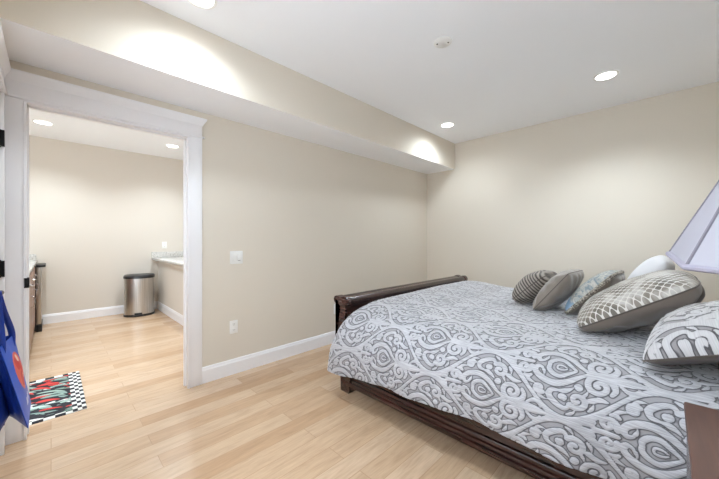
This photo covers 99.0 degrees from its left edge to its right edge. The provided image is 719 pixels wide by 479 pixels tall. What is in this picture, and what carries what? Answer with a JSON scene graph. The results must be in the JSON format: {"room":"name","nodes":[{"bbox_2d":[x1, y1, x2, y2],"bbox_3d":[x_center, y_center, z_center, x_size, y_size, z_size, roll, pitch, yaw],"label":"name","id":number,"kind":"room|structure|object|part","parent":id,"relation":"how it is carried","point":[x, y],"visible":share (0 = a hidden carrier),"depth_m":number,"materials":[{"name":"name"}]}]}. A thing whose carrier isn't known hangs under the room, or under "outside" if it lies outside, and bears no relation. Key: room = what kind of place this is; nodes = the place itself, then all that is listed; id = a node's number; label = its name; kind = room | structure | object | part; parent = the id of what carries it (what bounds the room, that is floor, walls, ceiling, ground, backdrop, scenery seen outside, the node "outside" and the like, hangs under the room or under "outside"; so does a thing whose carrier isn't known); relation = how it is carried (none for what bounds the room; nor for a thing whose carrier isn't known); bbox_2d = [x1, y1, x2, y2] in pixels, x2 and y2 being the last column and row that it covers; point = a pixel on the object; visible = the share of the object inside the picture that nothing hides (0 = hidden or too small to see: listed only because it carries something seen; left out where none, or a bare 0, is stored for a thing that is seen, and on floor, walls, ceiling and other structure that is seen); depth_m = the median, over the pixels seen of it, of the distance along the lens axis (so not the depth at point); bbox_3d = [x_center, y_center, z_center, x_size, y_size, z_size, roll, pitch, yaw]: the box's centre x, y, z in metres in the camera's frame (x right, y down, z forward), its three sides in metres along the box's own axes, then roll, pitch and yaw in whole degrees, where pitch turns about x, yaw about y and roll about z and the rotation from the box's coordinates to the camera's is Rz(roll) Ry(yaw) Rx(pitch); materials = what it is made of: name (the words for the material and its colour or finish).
{"room":"bedroom","nodes":[
{"label":"bedroom","id":0,"kind":"room"},
{"bbox_2d":[29,135,182,314],"bbox_3d":[-3.978,-0.125,5.089,0.120,2.690,3.440,0,0,45],"label":"wall","id":1,"kind":"structure","parent":0,"point":[98,215],"depth_m":4.83,"materials":[{"name":"beige paint"}]},
{"bbox_2d":[29,254,35,259],"bbox_3d":[-4.827,0.252,4.137,0.019,0.084,0.648,0,0,45],"label":"backsplash","id":2,"kind":"structure","parent":1,"relation":"attached to","point":[31,256],"depth_m":4.33,"materials":[{"name":"stone"}]},
{"bbox_2d":[42,301,156,323],"bbox_3d":[-4.085,1.153,4.885,0.016,0.135,1.500,0,0,45],"label":"baseboard","id":3,"kind":"structure","parent":1,"relation":"attached to","point":[97,312],"depth_m":4.72,"materials":[{"name":"white paint"}]},
{"bbox_2d":[162,242,166,247],"bbox_3d":[-3.488,0.100,5.490,0.008,0.118,0.074,0,0,45],"label":"electrical outlet","id":4,"kind":"object","parent":1,"relation":"attached to","point":[164,244],"visible":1,"depth_m":5.49,"materials":[{"name":"white plastic"}]},
{"bbox_2d":[151,251,182,257],"bbox_3d":[-3.352,0.270,5.619,0.019,0.099,0.765,0,0,45],"label":"backsplash","id":5,"kind":"structure","parent":1,"relation":"attached to","point":[178,253],"depth_m":5.50,"materials":[{"name":"stone"}]},
{"bbox_2d":[158,261,182,314],"bbox_3d":[-2.907,0.787,4.855,1.730,0.865,0.120,0,0,45],"label":"wall","id":6,"kind":"structure","parent":0,"point":[170,279],"depth_m":4.81,"materials":[{"name":"beige paint"}]},
{"bbox_2d":[152,257,182,265],"bbox_3d":[-2.579,0.336,4.849,2.198,0.032,0.765,0,0,45],"label":"countertop","id":7,"kind":"structure","parent":6,"relation":"on","point":[173,260],"depth_m":4.91,"materials":[{"name":"stone"}]},
{"bbox_2d":[157,301,182,325],"bbox_3d":[-2.955,1.153,4.807,1.730,0.135,0.016,0,0,45],"label":"baseboard","id":8,"kind":"structure","parent":6,"relation":"attached to","point":[171,313],"depth_m":4.79,"materials":[{"name":"white paint"}]},
{"bbox_2d":[160,261,182,269],"bbox_3d":[-2.868,0.387,4.702,1.300,0.066,0.039,0,0,45],"label":"apron","id":9,"kind":"object","parent":6,"relation":"attached to","point":[161,263],"visible":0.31,"depth_m":4.64,"materials":[{"name":"beige paint"}]},
{"bbox_2d":[9,60,426,366],"bbox_3d":[-0.548,-0.125,3.482,0.120,2.690,4.593,0,0,45],"label":"wall","id":10,"kind":"structure","parent":0,"point":[312,224],"depth_m":3.21,"materials":[{"name":"beige paint"}]},
{"bbox_2d":[0,129,4,425],"bbox_3d":[-1.774,0.191,1.412,0.815,2.059,0.210,0,0,45],"label":"door","id":11,"kind":"structure","parent":10,"relation":"in","point":[2,132],"depth_m":1.72,"materials":[{"name":"white paint"}]},
{"bbox_2d":[0,291,30,430],"bbox_3d":[-1.544,0.527,1.341,0.322,0.626,0.143,0,0,45],"label":"shopping bag","id":12,"kind":"object","parent":11,"relation":"hanging from","point":[15,402],"visible":1,"depth_m":1.30,"materials":[{"name":"blue plastic"}]},
{"bbox_3d":[-1.530,0.615,1.369,0.300,0.360,0.083,0,0,45],"label":"panel","id":13,"kind":"part","parent":12,"relation":"part of","materials":[{"name":"blue plastic"}]},
{"bbox_2d":[0,23,206,455],"bbox_3d":[-1.381,0.103,1.879,1.205,2.233,1.144,0,0,45],"label":"door frame","id":14,"kind":"structure","parent":10,"relation":"attached to","point":[26,91],"depth_m":1.95,"materials":[{"name":"white paint"}]},
{"bbox_3d":[-1.725,-0.984,1.447,1.083,0.058,0.048,0,0,45],"label":"crown","id":15,"kind":"part","parent":14,"relation":"part of","materials":[{"name":"white paint"}]},
{"bbox_3d":[-2.047,0.265,1.889,0.063,0.060,0.022,0,0,45],"label":"strike plate","id":16,"kind":"part","parent":14,"relation":"part of","materials":[{"name":"black metal"}]},
{"bbox_3d":[-1.704,-0.984,2.202,0.048,0.058,1.141,0,0,45],"label":"crown","id":17,"kind":"part","parent":14,"relation":"part of","materials":[{"name":"white paint"}]},
{"bbox_2d":[230,320,237,333],"bbox_3d":[-1.144,0.795,2.792,0.008,0.118,0.074,0,0,45],"label":"electrical outlet","id":18,"kind":"object","parent":10,"relation":"attached to","point":[233,324],"visible":1,"depth_m":2.79,"materials":[{"name":"white plastic"}]},
{"bbox_2d":[230,251,242,263],"bbox_3d":[-1.125,0.164,2.809,0.010,0.118,0.118,0,0,45],"label":"light switch","id":19,"kind":"object","parent":10,"relation":"attached to","point":[236,257],"visible":1,"depth_m":2.81,"materials":[{"name":"white plastic"}]},
{"bbox_2d":[202,331,334,383],"bbox_3d":[-0.106,1.153,3.829,0.016,0.135,3.478,0,0,45],"label":"baseboard","id":20,"kind":"structure","parent":10,"relation":"attached to","point":[216,371],"depth_m":2.98,"materials":[{"name":"white paint"}]},
{"bbox_2d":[0,0,454,173],"bbox_3d":[-0.329,-1.274,3.265,0.497,0.392,4.593,0,0,45],"label":"soffit","id":21,"kind":"structure","parent":0,"point":[137,47],"depth_m":2.18,"materials":[{"name":"beige paint"}]},
{"bbox_2d":[0,309,533,478],"bbox_3d":[-0.782,1.280,3.247,7.250,0.120,5.498,0,0,45],"label":"floor","id":22,"kind":"structure","parent":0,"point":[291,417],"depth_m":2.01,"materials":[{"name":"brown wood"}]},
{"bbox_2d":[29,267,38,353],"bbox_3d":[-3.809,0.785,3.151,1.845,0.870,0.682,0,0,45],"label":"base cabinet","id":23,"kind":"object","parent":22,"relation":"on","point":[32,275],"visible":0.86,"depth_m":3.24,"materials":[{"name":"brown wood"}]},
{"bbox_3d":[-3.164,0.818,2.930,0.604,0.575,0.019,0,0,45],"label":"door","id":24,"kind":"part","parent":23,"relation":"part of","materials":[{"name":"brown wood"}]},
{"bbox_3d":[-3.598,0.440,3.362,0.604,0.160,0.019,0,0,45],"label":"drawer","id":25,"kind":"part","parent":23,"relation":"part of","materials":[{"name":"brown wood"}]},
{"bbox_3d":[-3.598,0.818,3.362,0.604,0.575,0.019,0,0,45],"label":"door","id":26,"kind":"part","parent":23,"relation":"part of","materials":[{"name":"brown wood"}]},
{"bbox_2d":[29,260,36,274],"bbox_3d":[-3.991,0.312,3.310,2.368,0.035,0.656,0,0,45],"label":"countertop","id":27,"kind":"structure","parent":23,"relation":"on","point":[32,263],"depth_m":3.62,"materials":[{"name":"stone"}]},
{"bbox_3d":[-4.032,0.818,3.794,0.604,0.575,0.019,0,0,45],"label":"door","id":28,"kind":"part","parent":23,"relation":"part of","materials":[{"name":"brown wood"}]},
{"bbox_2d":[34,263,45,331],"bbox_3d":[-4.618,0.777,4.001,0.490,0.885,0.745,0,0,45],"label":"fridge","id":29,"kind":"object","parent":22,"relation":"on","point":[38,267],"visible":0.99,"depth_m":4.05,"materials":[{"name":"black plastic"}]},
{"bbox_3d":[-4.399,0.745,4.217,0.475,0.750,0.046,0,0,45],"label":"door","id":30,"kind":"part","parent":29,"relation":"part of","materials":[{"name":"silver metal"}]},
{"bbox_3d":[-4.379,0.351,4.226,0.430,0.033,0.089,0,0,45],"label":"handle","id":31,"kind":"part","parent":29,"relation":"part of","materials":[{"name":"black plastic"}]},
{"bbox_2d":[29,371,86,424],"bbox_3d":[-2.461,1.217,2.343,0.885,0.006,0.519,0,0,45],"label":"floor mat","id":32,"kind":"object","parent":22,"relation":"on","point":[60,395],"visible":0.71,"depth_m":2.36,"materials":[{"name":"fabric"}]},
{"bbox_2d":[123,273,154,316],"bbox_3d":[-3.576,0.891,4.986,0.418,0.657,0.394,0,0,-31],"label":"trash can","id":33,"kind":"object","parent":22,"relation":"on","point":[138,288],"visible":1,"depth_m":4.86,"materials":[{"name":"silver metal"}]},
{"bbox_3d":[-3.586,0.592,5.002,0.418,0.057,0.358,0,0,-31],"label":"lid","id":34,"kind":"part","parent":33,"relation":"part of","materials":[{"name":"black plastic"}]},
{"bbox_2d":[334,275,602,478],"bbox_3d":[1.425,0.631,2.408,2.532,1.206,2.115,0,0,45],"label":"sleigh bed","id":35,"kind":"object","parent":22,"relation":"on","point":[471,433],"visible":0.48,"depth_m":1.86,"materials":[{"name":"brown wood"}]},
{"bbox_3d":[-0.136,0.779,2.517,0.165,0.634,0.055,0,0,45],"label":"footboard post","id":36,"kind":"part","parent":35,"relation":"part of","materials":[{"name":"brown wood"}]},
{"bbox_3d":[-0.086,1.152,2.481,0.123,0.162,0.081,0,0,45],"label":"leg","id":37,"kind":"part","parent":35,"relation":"part of","materials":[{"name":"brown wood"}]},
{"bbox_3d":[0.585,0.779,3.241,0.153,0.623,2.000,0,0,45],"label":"footboard","id":38,"kind":"part","parent":35,"relation":"part of","materials":[{"name":"brown wood"}]},
{"bbox_3d":[0.689,0.993,1.699,2.180,0.345,0.066,0,0,45],"label":"rail","id":39,"kind":"part","parent":35,"relation":"part of","materials":[{"name":"brown wood"}]},
{"bbox_2d":[684,402,718,478],"bbox_3d":[1.015,0.865,0.579,0.578,0.710,0.572,0,0,45],"label":"nightstand","id":40,"kind":"object","parent":22,"relation":"on","point":[702,423],"visible":1,"depth_m":0.79,"materials":[{"name":"brown wood"}]},
{"bbox_3d":[0.833,0.644,0.759,0.018,0.172,0.472,0,0,45],"label":"drawer","id":41,"kind":"part","parent":40,"relation":"part of","materials":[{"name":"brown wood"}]},
{"bbox_2d":[665,180,718,273],"bbox_3d":[1.021,0.141,0.692,0.445,0.738,0.443,0,0,40],"label":"table lamp","id":42,"kind":"object","parent":40,"relation":"on","point":[696,249],"visible":1,"depth_m":0.73,"materials":[{"name":"white fabric"}]},
{"bbox_3d":[1.021,0.053,0.692,0.445,0.046,0.443,0,0,40],"label":"rim trim","id":43,"kind":"part","parent":42,"relation":"part of","materials":[{"name":"grey fabric"}]},
{"bbox_2d":[29,0,718,159],"bbox_3d":[-0.782,-1.530,3.247,7.250,0.120,5.498,0,0,45],"label":"ceiling","id":44,"kind":"structure","parent":0,"point":[508,65],"depth_m":2.41,"materials":[{"name":"white paint"}]},
{"bbox_2d":[32,119,53,125],"bbox_3d":[-3.969,-1.466,3.852,0.196,0.006,0.196,0,0,45],"label":"recessed light","id":45,"kind":"object","parent":44,"relation":"in","point":[42,122],"visible":1,"depth_m":3.85,"materials":[{"name":"white plastic"}]},
{"bbox_2d":[166,144,179,147],"bbox_3d":[-2.938,-1.466,4.830,0.196,0.006,0.196,0,0,45],"label":"recessed light","id":46,"kind":"object","parent":44,"relation":"in","point":[167,145],"visible":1,"depth_m":4.84,"materials":[{"name":"white plastic"}]},
{"bbox_2d":[187,0,216,9],"bbox_3d":[-0.966,-1.466,1.865,0.186,0.006,0.186,0,0,45],"label":"recessed light","id":47,"kind":"object","parent":44,"relation":"in","point":[203,4],"visible":1,"depth_m":1.91,"materials":[{"name":"white plastic"}]},
{"bbox_2d":[434,36,451,47],"bbox_3d":[0.619,-1.464,2.285,0.132,0.012,0.132,0,0,45],"label":"cover plate","id":48,"kind":"object","parent":44,"relation":"attached to","point":[444,41],"visible":1,"depth_m":2.27,"materials":[{"name":"white plastic"}]},
{"bbox_2d":[440,122,454,127],"bbox_3d":[1.126,-1.466,3.938,0.186,0.006,0.186,0,0,45],"label":"recessed light","id":49,"kind":"object","parent":44,"relation":"in","point":[447,124],"visible":1,"depth_m":3.93,"materials":[{"name":"white plastic"}]},
{"bbox_2d":[593,70,618,80],"bbox_3d":[2.210,-1.466,2.753,0.186,0.006,0.186,0,0,45],"label":"recessed light","id":50,"kind":"object","parent":44,"relation":"in","point":[610,74],"visible":1,"depth_m":2.75,"materials":[{"name":"white plastic"}]},
{"bbox_2d":[427,81,718,302],"bbox_3d":[2.378,-0.125,3.895,3.685,2.690,0.120,0,0,45],"label":"wall","id":51,"kind":"structure","parent":0,"point":[596,192],"depth_m":3.60,"materials":[{"name":"beige paint"}]},
{"bbox_3d":[1.416,0.950,2.414,2.100,0.220,1.920,0,0,45],"label":"box spring","id":52,"kind":"object","parent":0,"visible":0},
{"bbox_3d":[1.426,0.702,2.404,2.070,0.273,1.900,0,0,45],"label":"mattress","id":53,"kind":"object","parent":52,"relation":"on","visible":0},
{"bbox_2d":[327,281,718,478],"bbox_3d":[1.363,0.746,2.433,2.179,0.528,2.436,0,0,45],"label":"comforter","id":54,"kind":"object","parent":53,"relation":"on","point":[583,401],"visible":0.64,"depth_m":1.49,"materials":[{"name":"white fabric"}]},
{"bbox_2d":[512,270,556,302],"bbox_3d":[1.416,0.380,2.467,0.353,0.274,0.284,0,0,-39],"label":"throw pillow","id":55,"kind":"object","parent":54,"relation":"on","point":[528,287],"visible":0.73,"depth_m":2.36,"materials":[{"name":"grey fabric"}]},
{"bbox_2d":[533,269,583,310],"bbox_3d":[1.462,0.370,2.258,0.373,0.310,0.267,0,0,-41],"label":"throw pillow","id":56,"kind":"object","parent":54,"relation":"on","point":[560,287],"visible":0.98,"depth_m":2.15,"materials":[{"name":"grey fabric"}]},
{"bbox_2d":[565,270,624,314],"bbox_3d":[1.641,0.367,2.139,0.450,0.319,0.300,0,0,-42],"label":"throw pillow","id":57,"kind":"object","parent":54,"relation":"on","point":[601,281],"visible":0.75,"depth_m":2.01,"materials":[{"name":"blue fabric"}]},
{"bbox_2d":[577,270,704,332],"bbox_3d":[1.575,0.356,1.748,0.510,0.386,0.606,0,0,45],"label":"throw pillow","id":58,"kind":"object","parent":54,"relation":"on","point":[642,300],"visible":0.96,"depth_m":1.55,"materials":[{"name":"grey fabric"}]},
{"bbox_2d":[628,255,674,278],"bbox_3d":[2.028,0.304,2.171,0.282,0.382,0.696,0,0,44],"label":"bed pillow","id":59,"kind":"object","parent":54,"relation":"on","point":[660,262],"visible":0.37,"depth_m":1.95,"materials":[{"name":"white fabric"}]},
{"bbox_2d":[642,300,718,365],"bbox_3d":[1.526,0.391,1.307,0.687,0.261,0.382,0,0,-37],"label":"pillow sham","id":60,"kind":"object","parent":54,"relation":"on","point":[688,334],"visible":1,"depth_m":1.20,"materials":[{"name":"white fabric"}]}
]}

